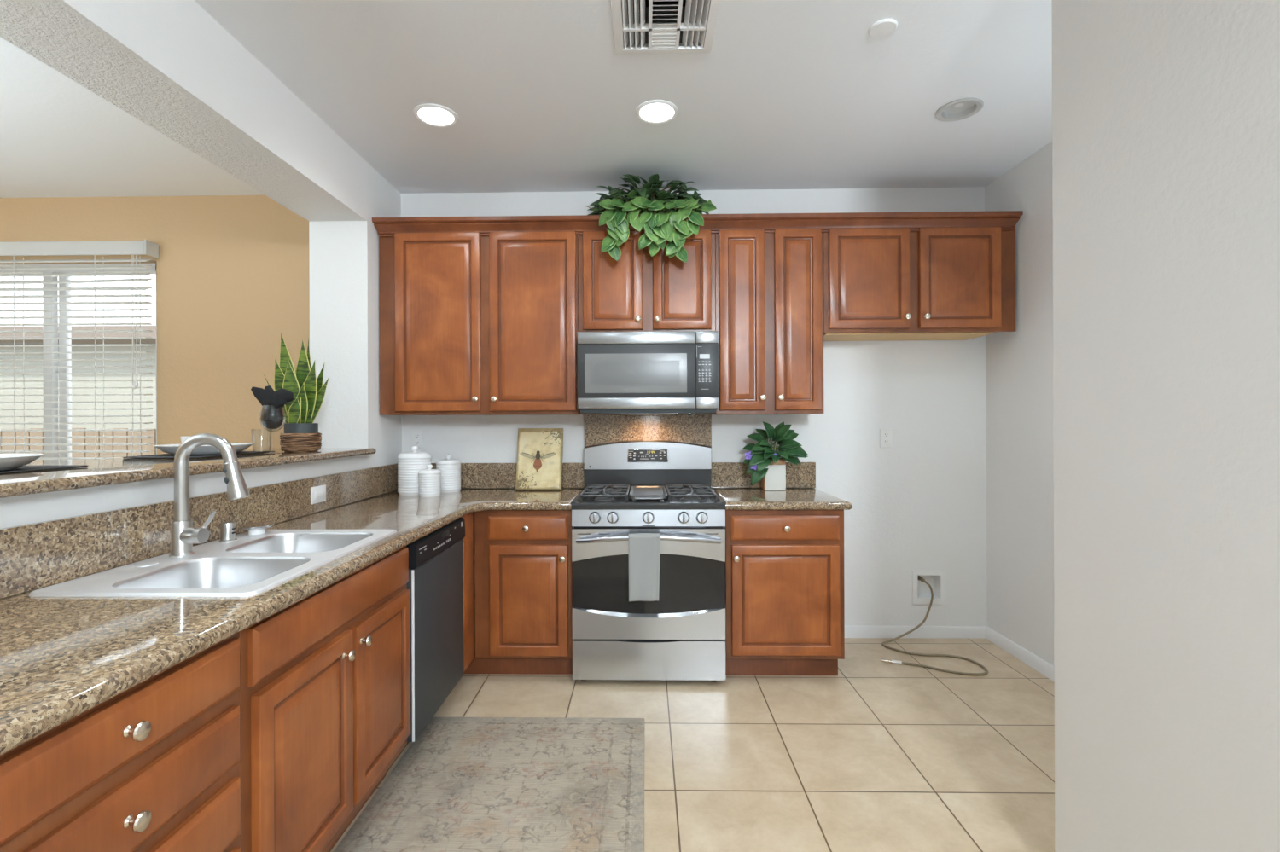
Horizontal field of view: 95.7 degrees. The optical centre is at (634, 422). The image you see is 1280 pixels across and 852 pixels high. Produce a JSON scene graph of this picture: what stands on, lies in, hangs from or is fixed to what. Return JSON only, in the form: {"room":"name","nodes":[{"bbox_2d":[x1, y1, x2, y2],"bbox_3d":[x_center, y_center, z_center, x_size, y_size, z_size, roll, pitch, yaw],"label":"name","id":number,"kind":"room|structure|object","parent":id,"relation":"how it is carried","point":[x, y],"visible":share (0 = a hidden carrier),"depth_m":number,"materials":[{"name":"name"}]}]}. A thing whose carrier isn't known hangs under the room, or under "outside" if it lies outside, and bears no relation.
{"room":"kitchen","nodes":[
{"label":"kitchen","id":0,"kind":"room"},
{"bbox_2d":[0,454,367,599],"bbox_3d":[-1.626,0.745,0.979,0.301,1.142,4.300,0,0,1],"label":"wall","id":1,"kind":"structure","parent":0,"point":[14,511],"depth_m":1.69,"materials":[{"name":"white paint"}]},
{"bbox_2d":[0,448,376,498],"bbox_3d":[-1.752,0.157,0.981,0.660,0.033,4.298,0,0,1],"label":"bar","id":2,"kind":"object","parent":1,"relation":"on","point":[111,471],"visible":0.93,"depth_m":1.76,"materials":[{"name":"brown stone"}]},
{"bbox_2d":[0,465,88,473],"bbox_3d":[-1.871,0.138,1.594,0.324,0.004,0.454,0,0,1],"label":"placemat","id":3,"kind":"object","parent":2,"relation":"on","point":[25,468],"visible":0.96,"depth_m":1.73,"materials":[{"name":"black"}]},
{"bbox_2d":[0,453,44,471],"bbox_3d":[-1.871,0.116,1.594,0.348,0.041,0.348,0,0,1],"label":"dinner plate","id":4,"kind":"object","parent":3,"relation":"on","point":[8,462],"visible":1,"depth_m":1.62,"materials":[{"name":"white ceramic"}]},
{"bbox_2d":[122,451,274,458],"bbox_3d":[-1.840,0.138,2.483,0.324,0.004,0.454,0,0,1],"label":"placemat","id":5,"kind":"object","parent":2,"relation":"on","point":[164,456],"visible":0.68,"depth_m":2.35,"materials":[{"name":"black"}]},
{"bbox_2d":[152,442,253,455],"bbox_3d":[-1.840,0.116,2.483,0.348,0.041,0.348,0,0,1],"label":"dinner plate","id":6,"kind":"object","parent":5,"relation":"on","point":[169,449],"visible":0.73,"depth_m":2.38,"materials":[{"name":"white ceramic"}]},
{"bbox_2d":[180,436,190,442],"bbox_3d":[-1.891,0.094,2.474,0.080,0.066,0.080,0,0,1],"label":"cup","id":7,"kind":"object","parent":6,"relation":"on","point":[183,439],"visible":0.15,"depth_m":2.44,"materials":[{"name":"white ceramic"}]},
{"bbox_2d":[250,429,272,451],"bbox_3d":[-1.704,0.086,2.646,0.080,0.108,0.080,0,0,1],"label":"tumbler","id":8,"kind":"object","parent":5,"relation":"on","point":[251,429],"visible":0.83,"depth_m":2.66,"materials":[{"name":"clear glass"}]},
{"bbox_2d":[259,407,285,453],"bbox_3d":[-1.602,0.034,2.564,0.101,0.212,0.101,0,0,1],"label":"wine glass","id":9,"kind":"object","parent":2,"relation":"on","point":[261,407],"visible":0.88,"depth_m":2.56,"materials":[{"name":"glass"}]},
{"bbox_2d":[250,385,294,429],"bbox_3d":[-1.599,-0.065,2.564,0.184,0.192,0.089,0,0,1],"label":"napkin","id":10,"kind":"object","parent":9,"relation":"in","point":[272,402],"visible":1,"depth_m":2.54,"materials":[{"name":"black fabric"}]},
{"bbox_2d":[262,332,329,452],"bbox_3d":[-1.638,-0.148,2.818,0.292,0.576,0.179,0,0,31],"label":"snake plant","id":11,"kind":"object","parent":2,"relation":"on","point":[300,433],"visible":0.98,"depth_m":2.79,"materials":[{"name":"green plant"}]},
{"bbox_2d":[0,463,398,599],"bbox_3d":[-1.451,0.326,1.806,0.020,0.160,3.459,0,0,1],"label":"backsplash","id":12,"kind":"structure","parent":1,"relation":"attached to","point":[34,556],"depth_m":1.68,"materials":[{"name":"brown stone"}]},
{"bbox_2d":[310,484,325,504],"bbox_3d":[-1.423,0.325,2.607,0.008,0.076,0.116,0,0,1],"label":"wall outlet","id":13,"kind":"object","parent":12,"relation":"attached to","point":[317,493],"visible":1,"depth_m":2.60,"materials":[{"name":"white plastic"}]},
{"bbox_2d":[308,162,401,498],"bbox_3d":[-1.594,-0.044,3.346,0.316,2.720,0.433,0,0,1],"label":"wall pillar","id":14,"kind":"structure","parent":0,"point":[345,265],"depth_m":3.13,"materials":[{"name":"white paint"}]},
{"bbox_2d":[0,186,986,636],"bbox_3d":[-1.585,-0.044,3.637,7.900,2.720,0.150,0,0,1],"label":"wall","id":15,"kind":"structure","parent":0,"point":[919,503],"depth_m":3.52,"materials":[{"name":"white paint"}]},
{"bbox_2d":[0,263,157,463],"bbox_3d":[-3.947,-0.310,3.686,1.978,1.370,0.080,0,0,1],"label":"window","id":16,"kind":"structure","parent":15,"relation":"in","point":[152,270],"depth_m":3.66,"materials":[{"name":"white plastic"}]},
{"bbox_2d":[0,239,158,459],"bbox_3d":[-3.988,-0.325,3.553,2.100,1.540,0.095,0,0,1],"label":"window blind","id":17,"kind":"object","parent":16,"relation":"attached to","point":[87,247],"visible":0.85,"depth_m":3.52,"materials":[{"name":"white plastic"}]},
{"bbox_2d":[411,430,423,448],"bbox_3d":[-1.334,0.105,3.554,0.071,0.116,0.008,0,0,1],"label":"wall outlet","id":18,"kind":"object","parent":15,"relation":"attached to","point":[416,435],"visible":0.96,"depth_m":3.55,"materials":[{"name":"white plastic"}]},
{"bbox_2d":[414,433,419,438],"bbox_3d":[-1.334,0.084,3.551,0.033,0.033,0.002,0,0,1],"label":"receptacle","id":19,"kind":"object","parent":18,"relation":"attached to","point":[416,435],"depth_m":3.55,"materials":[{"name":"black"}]},
{"bbox_2d":[414,440,419,445],"bbox_3d":[-1.334,0.126,3.551,0.033,0.033,0.002,0,0,1],"label":"receptacle","id":20,"kind":"object","parent":18,"relation":"attached to","point":[416,442],"depth_m":3.55,"materials":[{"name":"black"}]},
{"bbox_2d":[378,231,584,415],"bbox_3d":[-0.872,-0.565,3.365,1.115,1.044,0.364,0,0,1],"label":"upper cabinet","id":21,"kind":"object","parent":15,"relation":"attached to","point":[471,323],"visible":0.92,"depth_m":3.22,"materials":[{"name":"brown wood"}]},
{"bbox_2d":[372,210,1023,237],"bbox_3d":[0.322,-1.087,3.180,3.528,0.084,0.068,0,0,1],"label":"crown molding","id":22,"kind":"structure","parent":21,"relation":"attached to","point":[1006,220],"depth_m":3.17,"materials":[{"name":"brown wood"}]},
{"bbox_2d":[430,462,584,488],"bbox_3d":[-0.868,0.327,3.538,1.124,0.154,0.020,0,0,1],"label":"backsplash","id":23,"kind":"structure","parent":15,"relation":"attached to","point":[473,475],"depth_m":3.53,"materials":[{"name":"brown stone"}]},
{"bbox_2d":[577,230,715,331],"bbox_3d":[0.068,-0.792,3.348,0.763,0.597,0.364,0,0,1],"label":"upper cabinet","id":24,"kind":"object","parent":15,"relation":"attached to","point":[639,291],"visible":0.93,"depth_m":3.20,"materials":[{"name":"brown wood"}]},
{"bbox_2d":[577,331,718,415],"bbox_3d":[0.075,-0.262,3.316,0.762,0.454,0.377,0,0,1],"label":"microwave oven","id":25,"kind":"object","parent":24,"relation":"attached to","point":[619,373],"visible":1,"depth_m":3.13,"materials":[{"name":"grey metal"}]},
{"bbox_2d":[696,345,710,389],"bbox_3d":[0.372,-0.296,3.126,0.078,0.239,0.002,0,0,1],"label":"control panel","id":26,"kind":"object","parent":25,"relation":"attached to","point":[703,352],"depth_m":3.13,"materials":[{"name":"grey plastic"}]},
{"bbox_2d":[585,174,716,262],"bbox_3d":[0.079,-1.117,3.263,0.727,0.540,0.422,0,0,1],"label":"pothos","id":27,"kind":"object","parent":24,"relation":"on","point":[654,206],"visible":0.98,"depth_m":3.10,"materials":[{"name":"plant"}]},
{"bbox_2d":[584,413,711,486],"bbox_3d":[0.080,0.164,3.521,0.770,0.452,0.020,0,0,1],"label":"backsplash","id":28,"kind":"structure","parent":15,"relation":"attached to","point":[695,428],"depth_m":3.51,"materials":[{"name":"brown stone"}]},
{"bbox_2d":[711,462,815,488],"bbox_3d":[0.779,0.320,3.509,0.625,0.154,0.020,0,0,1],"label":"backsplash","id":29,"kind":"structure","parent":15,"relation":"attached to","point":[724,474],"depth_m":3.50,"materials":[{"name":"brown stone"}]},
{"bbox_2d":[709,229,823,414],"bbox_3d":[0.748,-0.569,3.336,0.594,1.047,0.364,0,0,1],"label":"upper cabinet","id":30,"kind":"object","parent":15,"relation":"attached to","point":[769,287],"visible":0.97,"depth_m":3.19,"materials":[{"name":"brown wood"}]},
{"bbox_2d":[879,428,891,448],"bbox_3d":[1.518,0.097,3.502,0.071,0.116,0.008,0,0,1],"label":"wall outlet","id":31,"kind":"object","parent":15,"relation":"attached to","point":[885,434],"visible":1,"depth_m":3.50,"materials":[{"name":"white plastic"}]},
{"bbox_2d":[883,431,889,437],"bbox_3d":[1.518,0.076,3.500,0.033,0.033,0.002,0,0,1],"label":"receptacle","id":32,"kind":"object","parent":31,"relation":"attached to","point":[886,434],"depth_m":3.50,"materials":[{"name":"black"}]},
{"bbox_2d":[883,439,889,444],"bbox_3d":[1.518,0.118,3.500,0.033,0.033,0.002,0,0,1],"label":"receptacle","id":33,"kind":"object","parent":31,"relation":"attached to","point":[885,441],"depth_m":3.50,"materials":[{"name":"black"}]},
{"bbox_2d":[844,626,987,639],"bbox_3d":[1.593,1.269,3.499,1.061,0.070,0.013,0,0,1],"label":"baseboard","id":34,"kind":"structure","parent":15,"relation":"attached to","point":[922,632],"depth_m":3.49,"materials":[{"name":"white wood"}]},
{"bbox_2d":[823,226,1015,341],"bbox_3d":[1.570,-0.793,3.321,1.050,0.606,0.364,0,0,1],"label":"upper cabinet","id":35,"kind":"object","parent":15,"relation":"attached to","point":[928,283],"visible":0.93,"depth_m":3.18,"materials":[{"name":"brown wood"}]},
{"bbox_2d":[912,570,945,605],"bbox_3d":[1.776,1.000,3.530,0.196,0.206,0.084,0,0,1],"label":"water supply box","id":36,"kind":"object","parent":15,"relation":"attached to","point":[921,591],"visible":1,"depth_m":3.50,"materials":[{"name":"white plastic"}]},
{"bbox_2d":[0,0,1052,197],"bbox_3d":[-1.602,-1.414,0.220,8.000,0.020,6.983,0,0,1],"label":"ceiling","id":37,"kind":"structure","parent":0,"point":[788,94],"depth_m":2.51,"materials":[{"name":"white paint"}]},
{"bbox_2d":[0,0,366,221],"bbox_3d":[-1.659,-1.245,0.000,0.316,0.318,6.260,0,0,1],"label":"beam","id":38,"kind":"structure","parent":37,"relation":"attached to","point":[169,65],"depth_m":2.02,"materials":[{"name":"white paint"}]},
{"bbox_2d":[413,104,458,127],"bbox_3d":[-0.911,-1.402,2.655,0.194,0.009,0.194,0,0,1],"label":"recessed light","id":39,"kind":"object","parent":37,"relation":"in","point":[431,114],"visible":1,"depth_m":2.65,"materials":[{"name":"white plastic"}]},
{"bbox_2d":[635,99,678,123],"bbox_3d":[0.100,-1.406,2.631,0.194,0.009,0.194,0,0,1],"label":"recessed light","id":40,"kind":"object","parent":37,"relation":"in","point":[654,111],"visible":1,"depth_m":2.62,"materials":[{"name":"white"}]},
{"bbox_2d":[610,0,721,54],"bbox_3d":[0.105,-1.495,2.026,0.368,0.190,0.369,0,0,1],"label":"ceiling vent","id":41,"kind":"object","parent":37,"relation":"in","point":[663,25],"visible":1,"depth_m":2.09,"materials":[{"name":"white metal"}]},
{"bbox_2d":[868,18,897,38],"bbox_3d":[0.889,-1.409,2.076,0.096,0.009,0.096,0,0,1],"label":"sprinkler cover","id":42,"kind":"object","parent":37,"relation":"attached to","point":[882,28],"visible":1,"depth_m":2.07,"materials":[{"name":"white plastic"}]},
{"bbox_2d":[935,98,983,122],"bbox_3d":[1.467,-1.469,2.622,0.192,0.124,0.192,0,0,1],"label":"recessed light","id":43,"kind":"object","parent":37,"relation":"in","point":[962,108],"visible":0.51,"depth_m":2.64,"materials":[{"name":"grey metal"}]},
{"bbox_2d":[330,636,1054,851],"bbox_3d":[-1.593,1.366,0.145,8.000,0.100,6.833,0,0,1],"label":"floor","id":44,"kind":"structure","parent":0,"point":[875,755],"depth_m":2.31,"materials":[{"name":"tile"}]},
{"bbox_2d":[0,632,240,851],"bbox_3d":[-1.145,0.881,0.969,0.657,0.866,0.607,0,0,1],"label":"base cabinet","id":45,"kind":"object","parent":44,"relation":"on","point":[154,766],"visible":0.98,"depth_m":1.00,"materials":[{"name":"brown wood"}]},
{"bbox_2d":[239,546,410,851],"bbox_3d":[-1.130,0.881,1.715,0.659,0.866,0.885,0,0,1],"label":"base cabinet","id":46,"kind":"object","parent":44,"relation":"on","point":[325,678],"visible":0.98,"depth_m":1.56,"materials":[{"name":"brown wood"}]},
{"bbox_2d":[0,488,583,756],"bbox_3d":[-0.897,0.425,1.806,1.123,0.041,3.480,0,0,1],"label":"countertop","id":47,"kind":"structure","parent":46,"relation":"on","point":[61,659],"depth_m":1.18,"materials":[{"name":"brown stone"}]},
{"bbox_2d":[29,529,396,597],"bbox_3d":[-1.150,0.491,1.748,0.544,0.187,0.808,0,0,1],"label":"sink","id":48,"kind":"object","parent":47,"relation":"in","point":[251,565],"visible":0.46,"depth_m":1.71,"materials":[{"name":"white metal"}]},
{"bbox_2d":[133,561,158,567],"bbox_3d":[-1.370,0.398,1.625,0.052,0.005,0.052,0,0,1],"label":"cover","id":49,"kind":"object","parent":48,"relation":"on","point":[150,563],"visible":1,"depth_m":1.61,"materials":[{"name":"silver metal"}]},
{"bbox_2d":[168,433,250,557],"bbox_3d":[-1.289,0.217,1.752,0.216,0.367,0.071,0,0,-7],"label":"kitchen faucet","id":50,"kind":"object","parent":48,"relation":"on","point":[183,533],"visible":1,"depth_m":1.74,"materials":[{"name":"silver metal"}]},
{"bbox_2d":[218,521,237,542],"bbox_3d":[-1.369,0.369,1.950,0.051,0.064,0.051,0,0,1],"label":"air gap","id":51,"kind":"object","parent":48,"relation":"on","point":[228,532],"visible":1,"depth_m":1.93,"materials":[{"name":"silver metal"}]},
{"bbox_2d":[238,522,274,535],"bbox_3d":[-1.357,0.384,2.080,0.108,0.032,0.108,0,0,1],"label":"stopper","id":52,"kind":"object","parent":48,"relation":"on","point":[258,528],"visible":1,"depth_m":2.07,"materials":[{"name":"white plastic"}]},
{"bbox_2d":[396,445,431,495],"bbox_3d":[-1.248,0.269,3.285,0.184,0.274,0.184,0,0,1],"label":"canister","id":53,"kind":"object","parent":47,"relation":"on","point":[409,463],"visible":0.73,"depth_m":3.21,"materials":[{"name":"white ceramic"}]},
{"bbox_2d":[418,464,441,497],"bbox_3d":[-1.130,0.318,3.193,0.121,0.174,0.121,0,0,1],"label":"canister","id":54,"kind":"object","parent":47,"relation":"on","point":[429,480],"visible":1,"depth_m":3.15,"materials":[{"name":"white ceramic"}]},
{"bbox_2d":[436,453,461,493],"bbox_3d":[-1.090,0.296,3.392,0.143,0.219,0.143,0,0,1],"label":"canister","id":55,"kind":"object","parent":47,"relation":"on","point":[450,468],"visible":0.73,"depth_m":3.33,"materials":[{"name":"white ceramic"}]},
{"bbox_2d":[515,428,563,489],"bbox_3d":[-0.569,0.219,3.469,0.270,0.365,0.113,0,0,1],"label":"picture","id":56,"kind":"object","parent":47,"relation":"on","point":[539,450],"visible":1,"depth_m":3.46,"materials":[{"name":"paper"}]},
{"bbox_2d":[386,517,465,773],"bbox_3d":[-1.113,0.883,2.459,0.614,0.862,0.586,0,0,1],"label":"dishwasher","id":57,"kind":"object","parent":44,"relation":"on","point":[435,584],"visible":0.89,"depth_m":2.37,"materials":[{"name":"grey metal"}]},
{"bbox_2d":[418,522,463,553],"bbox_3d":[-0.812,0.493,2.454,0.007,0.051,0.525,0,0,1],"label":"control panel","id":58,"kind":"object","parent":57,"relation":"attached to","point":[433,543],"depth_m":2.43,"materials":[{"name":"grey plastic"}]},
{"bbox_2d":[461,512,474,671],"bbox_3d":[-1.106,0.881,2.852,0.580,0.866,0.180,0,0,1],"label":"filler panel","id":59,"kind":"object","parent":44,"relation":"on","point":[468,576],"visible":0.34,"depth_m":2.85,"materials":[{"name":"brown wood"}]},
{"bbox_2d":[333,717,644,851],"bbox_3d":[-0.445,1.307,1.731,0.945,0.008,1.655,0,0,1],"label":"runner rug","id":60,"kind":"object","parent":44,"relation":"on","point":[465,784],"visible":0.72,"depth_m":2.04,"materials":[{"name":"beige fabric"}]},
{"bbox_2d":[463,508,573,674],"bbox_3d":[-0.604,0.879,3.211,0.587,0.866,0.662,0,0,1],"label":"base cabinet","id":61,"kind":"object","parent":44,"relation":"on","point":[523,564],"visible":0.91,"depth_m":2.91,"materials":[{"name":"brown wood"}]},
{"bbox_2d":[571,440,725,682],"bbox_3d":[0.073,0.709,3.150,0.759,1.202,0.712,0,0,1],"label":"gas range","id":62,"kind":"object","parent":44,"relation":"on","point":[663,487],"visible":1,"depth_m":2.87,"materials":[{"name":"silver metal"}]},
{"bbox_2d":[628,533,660,601],"bbox_3d":[0.046,0.701,2.804,0.152,0.324,0.045,0,0,1],"label":"tea towel","id":63,"kind":"object","parent":62,"relation":"hanging from","point":[644,561],"visible":1,"depth_m":2.79,"materials":[{"name":"grey fabric"}]},
{"bbox_2d":[628,451,665,459],"bbox_3d":[0.072,0.196,3.422,0.217,0.052,0.001,0,0,1],"label":"control panel","id":64,"kind":"object","parent":62,"relation":"attached to","point":[632,455],"depth_m":3.42,"materials":[{"name":"grey plastic"}]},
{"bbox_2d":[571,484,725,510],"bbox_3d":[0.072,0.396,3.161,0.759,0.072,0.616,0,0,1],"label":"cooktop","id":65,"kind":"object","parent":62,"relation":"in","point":[593,497],"depth_m":2.96,"materials":[{"name":"black metal"}]},
{"bbox_2d":[723,508,844,675],"bbox_3d":[0.759,0.874,3.187,0.593,0.866,0.662,0,0,1],"label":"base cabinet","id":66,"kind":"object","parent":44,"relation":"on","point":[785,594],"visible":0.95,"depth_m":2.89,"materials":[{"name":"brown wood"}]},
{"bbox_2d":[711,488,852,510],"bbox_3d":[0.770,0.419,3.197,0.628,0.041,0.640,0,0,1],"label":"countertop","id":67,"kind":"structure","parent":66,"relation":"on","point":[734,498],"depth_m":2.96,"materials":[{"name":"brown stone"}]},
{"bbox_2d":[743,421,807,490],"bbox_3d":[0.814,0.197,3.361,0.367,0.402,0.204,0,0,1],"label":"potted violet","id":68,"kind":"object","parent":67,"relation":"on","point":[771,472],"visible":1,"depth_m":3.35,"materials":[{"name":"white"}]},
{"bbox_2d":[744,450,752,459],"bbox_3d":[0.664,0.194,3.356,0.057,0.057,0.007,0,0,1],"label":"flower","id":69,"kind":"object","parent":68,"relation":"on","point":[748,456],"depth_m":3.35,"materials":[{"name":"purple plant"}]},
{"bbox_2d":[750,465,757,470],"bbox_3d":[0.689,0.249,3.335,0.057,0.057,0.007,0,0,1],"label":"flower","id":70,"kind":"object","parent":68,"relation":"on","point":[753,467],"depth_m":3.34,"materials":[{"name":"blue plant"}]},
{"bbox_2d":[881,580,988,675],"bbox_3d":[1.596,1.126,3.235,0.510,0.355,0.522,0,0,1],"label":"hose","id":71,"kind":"object","parent":44,"relation":"on","point":[924,581],"visible":1,"depth_m":3.21,"materials":[{"name":"grey plastic"}]},
{"bbox_2d":[761,459,785,490],"bbox_3d":[0.814,0.307,3.411,0.124,0.182,0.104,0,0,1],"label":"pot","id":72,"kind":"object","parent":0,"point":[775,478],"depth_m":3.36,"materials":[{"name":"white ceramic"}]},
{"bbox_2d":[985,141,1054,666],"bbox_3d":[2.200,-0.058,2.478,0.200,2.720,2.033,0,0,1],"label":"wall","id":73,"kind":"structure","parent":0,"point":[1019,363],"depth_m":3.14,"materials":[{"name":"white paint"}]},
{"bbox_2d":[985,627,1054,682],"bbox_3d":[2.100,1.267,2.553,0.013,0.070,1.860,0,0,1],"label":"baseboard","id":74,"kind":"structure","parent":73,"relation":"attached to","point":[1029,659],"depth_m":3.15,"materials":[{"name":"white wood"}]},
{"bbox_2d":[1052,0,1279,851],"bbox_3d":[1.760,-0.057,-0.851,1.250,2.720,4.962,0,0,1],"label":"wall","id":75,"kind":"structure","parent":0,"point":[1166,113],"depth_m":1.28,"materials":[{"name":"white paint"}]},
{"label":"outside","id":76,"kind":"structure","parent":0,"visible":0},
{"bbox_3d":[-7.334,1.538,8.999,21.000,0.200,10.267,0,0,1],"label":"ground","id":77,"kind":"structure","parent":76,"visible":0},
{"bbox_2d":[0,325,156,430],"bbox_3d":[-7.847,-0.035,8.642,16.400,2.950,0.800,0,0,1],"label":"neighbouring house","id":78,"kind":"structure","parent":77,"relation":"on","point":[153,328],"depth_m":8.74,"materials":[{"name":"grey"}]},
{"bbox_2d":[0,428,156,464],"bbox_3d":[-7.284,0.753,6.362,13.200,1.370,0.060,0,0,1],"label":"wooden fence","id":79,"kind":"object","parent":77,"relation":"on","point":[149,440],"visible":0.06,"depth_m":6.31,"materials":[{"name":"brown wood"}]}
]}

